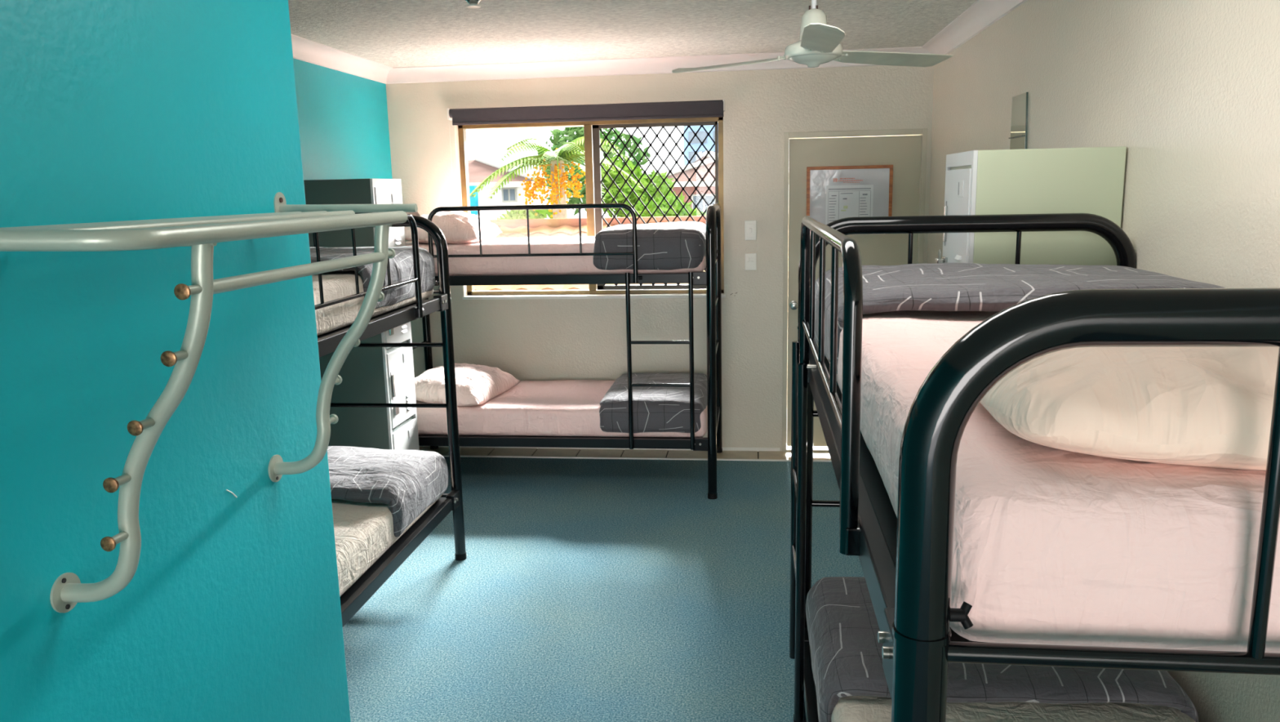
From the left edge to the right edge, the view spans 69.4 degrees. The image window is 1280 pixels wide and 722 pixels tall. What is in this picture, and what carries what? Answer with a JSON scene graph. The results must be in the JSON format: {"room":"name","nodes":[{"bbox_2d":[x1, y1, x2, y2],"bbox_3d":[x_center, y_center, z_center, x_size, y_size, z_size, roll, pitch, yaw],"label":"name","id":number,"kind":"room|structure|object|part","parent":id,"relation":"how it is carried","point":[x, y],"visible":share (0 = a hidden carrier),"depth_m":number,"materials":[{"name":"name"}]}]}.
{"room":"dormitory","nodes":[
{"label":"dormitory","id":0,"kind":"room"},
{"bbox_2d":[0,0,351,721],"bbox_3d":[-1.893,0.700,-0.780,1.412,2.595,6.570,0,11,7],"label":"wall","id":1,"kind":"structure","parent":0,"point":[111,110],"depth_m":1.68,"materials":[{"name":"teal paint"}]},
{"bbox_2d":[0,191,417,612],"bbox_3d":[-0.719,0.025,1.667,0.328,0.649,1.059,0,11,7],"label":"coat rack","id":2,"kind":"object","parent":1,"relation":"attached to","point":[202,233],"visible":1,"depth_m":1.41,"materials":[{"name":"silver metal"}]},
{"bbox_3d":[-0.823,-0.240,1.615,0.017,0.017,0.957,0,11,7],"label":"shelf rail","id":3,"kind":"part","parent":2,"relation":"part of","materials":[{"name":"silver metal"}]},
{"bbox_3d":[-0.763,-0.241,1.611,0.017,0.017,0.950,0,11,7],"label":"shelf rail","id":4,"kind":"part","parent":2,"relation":"part of","materials":[{"name":"silver metal"}]},
{"bbox_3d":[-0.701,-0.242,1.607,0.017,0.017,0.942,0,11,7],"label":"shelf rail","id":5,"kind":"part","parent":2,"relation":"part of","materials":[{"name":"silver metal"}]},
{"bbox_3d":[-0.730,-0.231,1.574,0.327,0.035,0.968,0,11,7],"label":"shelf rail","id":6,"kind":"part","parent":2,"relation":"part of","materials":[{"name":"silver metal"}]},
{"bbox_3d":[-0.593,-0.165,1.661,0.022,0.024,0.660,0,11,7],"label":"hanging rod","id":7,"kind":"part","parent":2,"relation":"part of","materials":[{"name":"silver metal"}]},
{"bbox_3d":[-0.666,-0.348,2.107,0.322,0.023,0.019,0,11,7],"label":"shelf rail","id":8,"kind":"part","parent":2,"relation":"part of","materials":[{"name":"silver metal"}]},
{"bbox_2d":[293,58,392,180],"bbox_3d":[-1.937,-0.224,4.185,0.120,2.595,4.446,0,11,7],"label":"wall","id":9,"kind":"structure","parent":0,"point":[343,117],"depth_m":5.35,"materials":[{"name":"teal paint"}]},
{"bbox_2d":[291,34,392,84],"bbox_3d":[-1.837,-1.490,4.128,0.092,0.088,3.826,0,11,7],"label":"trim","id":10,"kind":"structure","parent":9,"relation":"attached to","point":[303,49],"depth_m":5.23,"materials":[{"name":"white paint"}]},
{"bbox_2d":[342,446,864,721],"bbox_3d":[-0.480,1.587,1.187,3.702,0.069,10.616,0,11,7],"label":"floor","id":11,"kind":"structure","parent":0,"point":[584,589],"depth_m":4.01,"materials":[{"name":"blue carpet"}]},
{"bbox_2d":[303,178,419,449],"bbox_3d":[-1.526,-0.058,5.029,0.476,1.822,0.390,0,11,7],"label":"locker","id":12,"kind":"object","parent":11,"relation":"on","point":[369,375],"visible":0.44,"depth_m":4.87,"materials":[{"name":"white metal"}]},
{"bbox_3d":[-1.323,-0.714,4.880,0.014,0.402,0.338,0,11,7],"label":"door","id":13,"kind":"part","parent":12,"relation":"part of","materials":[{"name":"white metal"}]},
{"bbox_3d":[-1.308,0.132,4.903,0.009,0.120,0.017,0,11,7],"label":"handle","id":14,"kind":"part","parent":12,"relation":"part of","materials":[{"name":"silver metal"}]},
{"bbox_3d":[-1.310,-0.058,5.002,0.012,1.822,0.390,0,11,7],"label":"frame","id":15,"kind":"part","parent":12,"relation":"part of","materials":[{"name":"white metal"}]},
{"bbox_3d":[-1.313,-0.291,4.959,0.014,0.402,0.338,0,11,7],"label":"door","id":16,"kind":"part","parent":12,"relation":"part of","materials":[{"name":"white metal"}]},
{"bbox_3d":[-1.304,0.131,5.037,0.014,0.402,0.338,0,11,7],"label":"door","id":17,"kind":"part","parent":12,"relation":"part of","materials":[{"name":"white metal"}]},
{"bbox_3d":[-1.294,0.554,5.116,0.014,0.402,0.338,0,11,7],"label":"door","id":18,"kind":"part","parent":12,"relation":"part of","materials":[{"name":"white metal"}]},
{"bbox_2d":[312,213,466,626],"bbox_3d":[-1.447,0.318,3.424,0.975,1.668,2.014,0,11,7],"label":"bunk bed","id":19,"kind":"object","parent":11,"relation":"on","point":[356,596],"visible":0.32,"depth_m":4.04,"materials":[{"name":"black metal"}]},
{"bbox_2d":[311,271,433,335],"bbox_3d":[-1.465,-0.204,3.329,0.857,0.186,1.903,0,11,7],"label":"mattress","id":20,"kind":"object","parent":19,"relation":"on","point":[335,284],"visible":0.13,"depth_m":3.27,"materials":[{"name":"beige fabric"}]},
{"bbox_2d":[309,245,435,308],"bbox_3d":[-1.393,-0.358,3.853,0.889,0.231,0.808,0,11,7],"label":"duvet","id":21,"kind":"object","parent":20,"relation":"on","point":[402,266],"visible":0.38,"depth_m":3.75,"materials":[{"name":"grey fabric"}]},
{"bbox_3d":[-1.463,-0.105,3.346,0.875,0.008,1.840,0,11,7],"label":"panel","id":22,"kind":"part","parent":19,"relation":"part of","materials":[{"name":"fabric"}]},
{"bbox_3d":[-1.013,-0.096,3.293,0.028,0.054,1.920,0,11,7],"label":"rail","id":23,"kind":"part","parent":19,"relation":"part of","materials":[{"name":"metal"}]},
{"bbox_2d":[331,492,444,596],"bbox_3d":[-1.446,0.720,3.499,0.857,0.182,1.904,0,11,7],"label":"mattress","id":24,"kind":"object","parent":19,"relation":"on","point":[363,531],"visible":0.1,"depth_m":3.52,"materials":[{"name":"beige fabric"}]},
{"bbox_2d":[327,445,448,536],"bbox_3d":[-1.363,0.554,4.086,0.900,0.235,0.700,0,11,7],"label":"duvet","id":25,"kind":"object","parent":24,"relation":"on","point":[409,482],"visible":0.53,"depth_m":3.95,"materials":[{"name":"grey fabric"}]},
{"bbox_3d":[-1.442,0.817,3.518,0.875,0.008,1.840,0,11,7],"label":"panel","id":26,"kind":"part","parent":19,"relation":"part of","materials":[{"name":"metal"}]},
{"bbox_3d":[-0.992,0.826,3.465,0.028,0.054,1.920,0,11,7],"label":"rail","id":27,"kind":"part","parent":19,"relation":"part of","materials":[{"name":"metal"}]},
{"bbox_3d":[-0.990,-0.288,3.249,0.025,0.433,1.175,0,11,7],"label":"guard rail","id":28,"kind":"part","parent":19,"relation":"part of","materials":[{"name":"black metal"}]},
{"bbox_3d":[-0.883,0.303,4.357,0.051,1.306,0.051,0,11,7],"label":"post","id":29,"kind":"part","parent":19,"relation":"part of","materials":[{"name":"black metal"}]},
{"bbox_2d":[405,202,722,498],"bbox_3d":[-0.524,-0.121,5.672,2.014,1.668,0.981,0,11,7],"label":"bunk bed","id":30,"kind":"object","parent":11,"relation":"on","point":[711,277],"visible":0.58,"depth_m":5.15,"materials":[{"name":"black metal"}]},
{"bbox_3d":[-1.438,-0.041,6.274,0.051,1.306,0.051,0,11,7],"label":"post","id":31,"kind":"part","parent":30,"relation":"part of","materials":[{"name":"black metal"}]},
{"bbox_3d":[-0.599,-0.641,5.099,1.175,0.433,0.025,0,11,7],"label":"guard rail","id":32,"kind":"part","parent":30,"relation":"part of","materials":[{"name":"black metal"}]},
{"bbox_3d":[-0.512,0.376,5.774,1.840,0.008,0.875,0,11,7],"label":"panel","id":33,"kind":"part","parent":30,"relation":"part of","materials":[{"name":"metal"}]},
{"bbox_3d":[-0.566,0.469,5.334,1.920,0.054,0.028,0,11,7],"label":"rail","id":34,"kind":"part","parent":30,"relation":"part of","materials":[{"name":"metal"}]},
{"bbox_2d":[404,235,706,275],"bbox_3d":[-0.536,-0.644,5.585,1.901,0.184,0.854,0,11,7],"label":"mattress","id":35,"kind":"object","parent":30,"relation":"on","point":[564,264],"visible":0.41,"depth_m":5.19,"materials":[{"name":"pink fabric"}]},
{"bbox_2d":[404,210,502,244],"bbox_3d":[-1.135,-0.811,5.561,0.467,0.200,0.673,-1,11,4],"label":"pillow","id":36,"kind":"object","parent":35,"relation":"on","point":[460,227],"visible":0.71,"depth_m":5.29,"materials":[{"name":"white fabric"}]},
{"bbox_2d":[593,221,706,270],"bbox_3d":[0.095,-0.695,5.487,0.641,0.237,0.901,0,11,7],"label":"duvet","id":37,"kind":"object","parent":35,"relation":"on","point":[668,246],"visible":0.88,"depth_m":5.07,"materials":[{"name":"grey fabric"}]},
{"bbox_3d":[-0.586,-0.453,5.162,1.920,0.054,0.028,0,11,7],"label":"rail","id":38,"kind":"part","parent":30,"relation":"part of","materials":[{"name":"metal"}]},
{"bbox_2d":[416,379,707,437],"bbox_3d":[-0.513,0.280,5.757,1.900,0.179,0.853,0,11,7],"label":"mattress","id":39,"kind":"object","parent":30,"relation":"on","point":[559,407],"visible":0.51,"depth_m":5.39,"materials":[{"name":"pink fabric"}]},
{"bbox_2d":[414,363,520,405],"bbox_3d":[-1.116,0.130,5.716,0.542,0.200,0.654,2,11,15],"label":"pillow","id":40,"kind":"object","parent":39,"relation":"on","point":[476,384],"visible":0.79,"depth_m":5.51,"materials":[{"name":"white fabric"}]},
{"bbox_2d":[599,372,706,432],"bbox_3d":[0.119,0.232,5.663,0.617,0.212,0.878,0,11,7],"label":"duvet","id":41,"kind":"object","parent":39,"relation":"on","point":[655,408],"visible":0.77,"depth_m":5.27,"materials":[{"name":"grey fabric"}]},
{"bbox_3d":[0.400,0.127,5.151,0.051,1.306,0.051,0,11,7],"label":"post","id":42,"kind":"part","parent":30,"relation":"part of","materials":[{"name":"black metal"}]},
{"bbox_3d":[0.462,0.397,5.660,0.024,0.040,0.907,0,11,7],"label":"rail","id":43,"kind":"part","parent":30,"relation":"part of","materials":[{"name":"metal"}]},
{"bbox_3d":[0.508,-0.040,6.036,0.051,1.306,0.051,0,11,7],"label":"post","id":44,"kind":"part","parent":30,"relation":"part of","materials":[{"name":"black metal"}]},
{"bbox_2d":[942,146,1126,265],"bbox_3d":[1.243,0.238,3.083,0.445,1.832,0.400,0,11,7],"label":"locker","id":45,"kind":"object","parent":11,"relation":"on","point":[1091,180],"visible":0.2,"depth_m":2.75,"materials":[{"name":"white metal"}]},
{"bbox_2d":[935,248,943,263],"bbox_3d":[1.016,-0.342,3.134,0.022,0.073,0.040,0,11,7],"label":"padlock","id":46,"kind":"object","parent":45,"relation":"hanging from","point":[939,260],"visible":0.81,"depth_m":3.12,"materials":[{"name":"silver metal"}]},
{"bbox_3d":[1.030,-0.462,3.117,0.009,0.120,0.017,0,11,7],"label":"handle","id":47,"kind":"part","parent":45,"relation":"part of","materials":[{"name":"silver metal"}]},
{"bbox_3d":[1.026,-0.414,2.986,0.014,0.402,0.348,0,11,7],"label":"door","id":48,"kind":"part","parent":45,"relation":"part of","materials":[{"name":"white metal"}]},
{"bbox_3d":[1.042,0.238,3.107,0.012,1.832,0.400,0,11,7],"label":"frame","id":49,"kind":"part","parent":45,"relation":"part of","materials":[{"name":"white metal"}]},
{"bbox_2d":[789,213,1279,721],"bbox_3d":[0.838,0.555,1.878,0.981,1.668,2.014,0,11,7],"label":"bunk bed","id":50,"kind":"object","parent":11,"relation":"on","point":[906,558],"visible":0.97,"depth_m":0.86,"materials":[{"name":"black metal"}]},
{"bbox_3d":[0.518,0.540,2.919,0.051,1.306,0.051,0,11,7],"label":"post","id":51,"kind":"part","parent":50,"relation":"part of","materials":[{"name":"black metal"}]},
{"bbox_3d":[0.409,1.063,2.026,0.028,0.054,1.920,0,11,7],"label":"rail","id":52,"kind":"part","parent":50,"relation":"part of","materials":[{"name":"metal"}]},
{"bbox_3d":[0.859,1.054,1.970,0.875,0.008,1.840,0,11,7],"label":"panel","id":53,"kind":"part","parent":50,"relation":"part of","materials":[{"name":"metal"}]},
{"bbox_3d":[0.356,-0.051,1.817,0.025,0.433,1.175,0,11,7],"label":"guard rail","id":54,"kind":"part","parent":50,"relation":"part of","materials":[{"name":"black metal"}]},
{"bbox_3d":[0.388,0.141,1.855,0.028,0.054,1.920,0,11,7],"label":"rail","id":55,"kind":"part","parent":50,"relation":"part of","materials":[{"name":"metal"}]},
{"bbox_3d":[0.838,0.132,1.798,0.875,0.008,1.840,0,11,7],"label":"panel","id":56,"kind":"part","parent":50,"relation":"part of","materials":[{"name":"metal"}]},
{"bbox_3d":[0.285,0.901,1.007,0.051,1.306,0.051,0,11,7],"label":"post","id":57,"kind":"part","parent":50,"relation":"part of","materials":[{"name":"black metal"}]},
{"bbox_2d":[831,695,1195,721],"bbox_3d":[0.856,0.959,1.951,0.855,0.178,1.898,0,11,7],"label":"mattress","id":58,"kind":"object","parent":50,"relation":"on","point":[849,708],"visible":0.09,"depth_m":2.18,"materials":[{"name":"beige fabric"}]},
{"bbox_2d":[805,576,1198,721],"bbox_3d":[0.921,0.805,2.534,0.891,0.205,0.703,0,11,7],"label":"duvet","id":59,"kind":"object","parent":58,"relation":"on","point":[842,624],"visible":0.45,"depth_m":2.26,"materials":[{"name":"grey fabric"}]},
{"bbox_2d":[826,310,1279,652],"bbox_3d":[0.835,0.032,1.782,0.858,0.188,1.899,0,11,7],"label":"mattress","id":60,"kind":"object","parent":50,"relation":"on","point":[1051,545],"visible":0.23,"depth_m":0.90,"materials":[{"name":"pink fabric"}]},
{"bbox_2d":[814,262,1225,373],"bbox_3d":[0.895,-0.119,2.328,0.894,0.220,0.763,0,11,7],"label":"duvet","id":61,"kind":"object","parent":60,"relation":"on","point":[938,286],"visible":0.46,"depth_m":2.08,"materials":[{"name":"grey fabric"}]},
{"bbox_2d":[979,346,1279,470],"bbox_3d":[0.787,0.000,1.085,0.766,0.169,0.502,1,12,10],"label":"pillow","id":62,"kind":"object","parent":60,"relation":"on","point":[1208,406],"visible":0.56,"depth_m":0.92,"materials":[{"name":"white fabric"}]},
{"bbox_2d":[288,0,977,67],"bbox_3d":[-0.556,-0.981,0.726,3.759,0.100,10.646,0,11,7],"label":"ceiling","id":63,"kind":"structure","parent":0,"point":[393,33],"depth_m":4.57,"materials":[{"name":"white paint"}]},
{"bbox_2d":[464,0,482,8],"bbox_3d":[-0.692,-1.488,3.842,0.080,0.038,0.080,0,11,7],"label":"sprinkler","id":64,"kind":"object","parent":63,"relation":"attached to","point":[473,4],"visible":1,"depth_m":3.83,"materials":[{"name":"silver metal"}]},
{"bbox_2d":[466,3,480,8],"bbox_3d":[-0.692,-1.477,3.844,0.056,0.016,0.056,0,11,7],"label":"diffuser","id":65,"kind":"object","parent":64,"relation":"attached to","point":[473,6],"depth_m":3.83,"materials":[{"name":"white plastic"}]},
{"bbox_2d":[671,0,952,73],"bbox_3d":[0.569,-1.167,2.965,1.005,0.404,0.882,0,11,7],"label":"ceiling fan","id":66,"kind":"object","parent":63,"relation":"hanging from","point":[819,42],"visible":1,"depth_m":3.09,"materials":[{"name":"white paint"}]},
{"bbox_3d":[0.336,-1.059,3.303,0.505,0.032,0.115,7,13,36],"label":"blade","id":67,"kind":"part","parent":66,"relation":"part of","materials":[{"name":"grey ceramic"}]},
{"bbox_3d":[0.583,-1.123,3.099,0.100,0.106,0.100,0,11,7],"label":"motor","id":68,"kind":"part","parent":66,"relation":"part of","materials":[{"name":"beige ceramic"}]},
{"bbox_3d":[0.585,-1.050,3.113,0.192,0.055,0.192,0,11,7],"label":"motor","id":69,"kind":"part","parent":66,"relation":"part of","materials":[{"name":"beige ceramic"}]},
{"bbox_3d":[0.580,-1.248,3.076,0.017,0.225,0.017,0,11,7],"label":"down rod","id":70,"kind":"part","parent":66,"relation":"part of","materials":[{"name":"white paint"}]},
{"bbox_3d":[0.547,-0.972,2.812,0.115,0.032,0.505,0,11,7],"label":"blade","id":71,"kind":"part","parent":66,"relation":"part of","materials":[{"name":"grey ceramic"}]},
{"bbox_3d":[0.873,-1.058,3.235,0.505,0.032,0.115,-6,11,-23],"label":"blade","id":72,"kind":"part","parent":66,"relation":"part of","materials":[{"name":"grey ceramic"}]},
{"bbox_2d":[386,65,933,450],"bbox_3d":[0.098,-0.623,6.087,3.699,2.595,0.142,0,11,7],"label":"wall","id":73,"kind":"structure","parent":0,"point":[526,339],"depth_m":6.01,"materials":[{"name":"beige paint"}]},
{"bbox_2d":[457,116,725,299],"bbox_3d":[-0.323,-0.988,6.061,1.760,1.149,0.147,0,11,7],"label":"window","id":74,"kind":"structure","parent":73,"relation":"in","point":[592,129],"depth_m":6.02,"materials":[{"name":"brown metal"}]},
{"bbox_2d":[446,98,724,199],"bbox_3d":[-0.349,-1.339,5.897,1.774,0.579,0.075,0,11,7],"label":"roller blind","id":75,"kind":"object","parent":74,"relation":"attached to","point":[700,108],"visible":1,"depth_m":5.82,"materials":[{"name":"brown fabric"}]},
{"bbox_3d":[-0.343,-1.520,5.831,1.735,0.016,0.015,0,11,7],"label":"rail","id":76,"kind":"part","parent":75,"relation":"part of","materials":[{"name":"black metal"}]},
{"bbox_3d":[-0.314,-0.427,6.133,1.760,0.020,0.082,0,11,7],"label":"sill","id":77,"kind":"part","parent":74,"relation":"part of","materials":[{"name":"white paint"}]},
{"bbox_3d":[0.105,-0.999,6.026,0.808,1.069,0.022,0,11,7],"label":"screen frame","id":78,"kind":"part","parent":74,"relation":"part of","materials":[{"name":"brown metal"}]},
{"bbox_2d":[599,124,715,285],"bbox_3d":[0.118,-1.003,6.024,0.755,1.016,0.012,0,11,7],"label":"grille","id":79,"kind":"object","parent":74,"relation":"attached to","point":[601,126],"depth_m":5.98,"materials":[{"name":"black metal"}]},
{"bbox_2d":[418,445,779,451],"bbox_3d":[-0.335,0.589,6.295,2.550,0.024,0.006,0,11,7],"label":"baseboard","id":80,"kind":"structure","parent":73,"relation":"attached to","point":[757,449],"depth_m":6.24,"materials":[{"name":"white paint"}]},
{"bbox_2d":[441,454,831,462],"bbox_3d":[0.093,0.643,6.051,3.459,0.019,0.014,0,11,7],"label":"trim","id":81,"kind":"structure","parent":73,"relation":"attached to","point":[465,455],"depth_m":6.06,"materials":[{"name":"white paint"}]},
{"bbox_2d":[386,46,930,84],"bbox_3d":[0.057,-1.834,5.745,3.459,0.088,0.092,0,11,7],"label":"trim","id":82,"kind":"structure","parent":73,"relation":"attached to","point":[651,65],"depth_m":5.80,"materials":[{"name":"white paint"}]},
{"bbox_2d":[744,220,756,239],"bbox_3d":[0.705,-0.833,5.894,0.074,0.125,0.016,0,11,7],"label":"wall switch","id":83,"kind":"object","parent":73,"relation":"attached to","point":[750,226],"visible":1,"depth_m":5.89,"materials":[{"name":"white plastic"}]},
{"bbox_3d":[0.705,-0.832,5.892,0.052,0.084,0.003,0,11,7],"label":"plate","id":84,"kind":"part","parent":83,"relation":"part of","materials":[{"name":"white plastic"}]},
{"bbox_2d":[745,253,756,270],"bbox_3d":[0.711,-0.636,5.931,0.074,0.108,0.016,0,11,7],"label":"wall switch","id":85,"kind":"object","parent":73,"relation":"attached to","point":[750,258],"visible":1,"depth_m":5.93,"materials":[{"name":"white plastic"}]},
{"bbox_3d":[0.711,-0.636,5.928,0.052,0.084,0.003,0,11,7],"label":"plate","id":86,"kind":"part","parent":85,"relation":"part of","materials":[{"name":"white plastic"}]},
{"bbox_2d":[782,128,927,451],"bbox_3d":[1.357,-0.415,5.938,0.868,2.066,0.209,0,11,7],"label":"door","id":87,"kind":"structure","parent":73,"relation":"in","point":[905,149],"depth_m":5.79,"materials":[{"name":"cream paint"},{"name":"metal"}]},
{"bbox_3d":[0.987,-0.356,5.925,0.054,0.054,0.073,0,11,7],"label":"knob","id":88,"kind":"part","parent":87,"relation":"part of","materials":[{"name":"silver metal"}]},
{"bbox_2d":[806,164,893,224],"bbox_3d":[1.309,-1.006,5.786,0.525,0.421,0.026,0,11,7],"label":"notice board","id":89,"kind":"object","parent":87,"relation":"attached to","point":[833,193],"visible":0.77,"depth_m":5.77,"materials":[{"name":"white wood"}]},
{"bbox_3d":[1.305,-1.203,5.749,0.525,0.020,0.026,0,11,7],"label":"frame rail","id":90,"kind":"part","parent":89,"relation":"part of","materials":[{"name":"orange wood"}]},
{"bbox_3d":[0.264,-1.835,6.281,7.000,0.060,0.724,0,11,7],"label":"soffit","id":91,"kind":"structure","parent":73,"relation":"attached to","visible":0},
{"bbox_2d":[466,121,718,130],"bbox_3d":[0.316,-1.827,6.709,7.000,0.195,0.120,0,11,7],"label":"beam","id":92,"kind":"structure","parent":91,"relation":"attached to","point":[717,122],"depth_m":6.87,"materials":[{"name":"beige paint"}]},
{"bbox_2d":[927,0,1279,721],"bbox_3d":[1.248,0.347,0.741,0.120,2.595,10.616,0,11,7],"label":"wall","id":93,"kind":"structure","parent":0,"point":[1190,89],"depth_m":2.47,"materials":[{"name":"beige paint"}]},
{"bbox_2d":[921,0,1027,54],"bbox_3d":[1.114,-0.883,0.515,0.092,0.088,10.396,0,11,7],"label":"trim","id":94,"kind":"structure","parent":93,"relation":"attached to","point":[982,14],"depth_m":4.50,"materials":[{"name":"white paint"}]},
{"bbox_2d":[1008,92,1028,149],"bbox_3d":[1.554,-0.827,3.812,0.014,0.526,0.236,0,11,7],"label":"wall mirror","id":95,"kind":"object","parent":93,"relation":"attached to","point":[1019,126],"visible":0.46,"depth_m":3.77,"materials":[{"name":"green glass"}]},
{"label":"outside","id":96,"kind":"structure","parent":0,"visible":0},
{"bbox_3d":[7.744,-6.957,63.442,140.000,0.200,111.800,0,11,7],"label":"ground","id":97,"kind":"structure","parent":96,"visible":0},
{"bbox_2d":[469,185,478,215],"bbox_3d":[-5.184,-2.990,29.332,0.240,5.050,0.300,0,11,7],"label":"pillar","id":98,"kind":"structure","parent":97,"relation":"on","point":[474,201],"depth_m":28.81,"materials":[{"name":"teal paint"}]},
{"bbox_2d":[467,155,551,219],"bbox_3d":[-6.855,-4.259,33.385,8.661,6.135,6.320,0,11,7],"label":"house","id":99,"kind":"structure","parent":97,"relation":"on","point":[480,168],"depth_m":30.35,"materials":[{"name":"white paint"}]},
{"bbox_3d":[-4.383,-5.420,30.189,0.160,0.360,0.020,0,11,7],"label":"pane","id":100,"kind":"part","parent":99,"relation":"part of","materials":[{"name":"grey glass"}]},
{"bbox_3d":[-4.165,-5.420,30.162,0.160,0.360,0.020,0,11,7],"label":"pane","id":101,"kind":"part","parent":99,"relation":"part of","materials":[{"name":"grey glass"}]},
{"bbox_2d":[496,204,552,219],"bbox_3d":[-2.250,-0.921,19.132,1.686,4.598,1.546,0,11,7],"label":"leafy tree","id":102,"kind":"object","parent":97,"relation":"on","point":[513,214],"visible":0.15,"depth_m":18.38,"materials":[{"name":"green plant"}]},
{"bbox_2d":[469,136,642,218],"bbox_3d":[-1.433,-1.012,16.399,2.561,5.741,2.758,6,13,33],"label":"palm tree","id":103,"kind":"object","parent":97,"relation":"on","point":[557,179],"visible":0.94,"depth_m":15.76,"materials":[{"name":"green plant"}]},
{"bbox_2d":[537,126,650,216],"bbox_3d":[-1.303,-3.714,27.093,3.293,7.131,3.331,-5,11,-19],"label":"leafy tree","id":104,"kind":"object","parent":97,"relation":"on","point":[557,141],"visible":0.17,"depth_m":26.41,"materials":[{"name":"green plant"}]},
{"bbox_2d":[600,154,675,217],"bbox_3d":[-0.069,-2.280,23.134,2.269,5.709,2.278,0,11,7],"label":"leafy tree","id":105,"kind":"object","parent":97,"relation":"on","point":[620,181],"visible":0.44,"depth_m":22.27,"materials":[{"name":"green plant"}]},
{"bbox_2d":[629,191,706,217],"bbox_3d":[0.693,-1.177,19.657,1.786,4.781,1.834,0,11,7],"label":"bush","id":106,"kind":"object","parent":97,"relation":"on","point":[651,206],"visible":0.14,"depth_m":18.78,"materials":[{"name":"green plant"}]},
{"bbox_2d":[650,151,718,212],"bbox_3d":[3.245,-5.125,36.499,5.970,6.257,7.120,0,11,7],"label":"house","id":107,"kind":"structure","parent":97,"relation":"on","point":[689,171],"depth_m":33.49,"materials":[{"name":"pink concrete"}]},
{"bbox_3d":[2.111,-5.575,33.467,0.360,0.780,0.020,0,11,7],"label":"pane","id":108,"kind":"part","parent":107,"relation":"part of","materials":[{"name":"grey glass"}]},
{"bbox_3d":[2.528,-5.575,33.416,0.360,0.780,0.020,0,11,7],"label":"pane","id":109,"kind":"part","parent":107,"relation":"part of","materials":[{"name":"grey glass"}]},
{"bbox_2d":[683,122,718,165],"bbox_3d":[4.604,-11.839,59.162,3.200,11.100,5.100,0,11,7],"label":"apartment tower","id":110,"kind":"structure","parent":97,"relation":"on","point":[689,153],"depth_m":56.42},
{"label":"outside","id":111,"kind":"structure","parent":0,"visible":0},
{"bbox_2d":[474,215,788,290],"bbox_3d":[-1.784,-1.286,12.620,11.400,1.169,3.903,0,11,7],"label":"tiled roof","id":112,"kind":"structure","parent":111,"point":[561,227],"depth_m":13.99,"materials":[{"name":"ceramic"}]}
]}

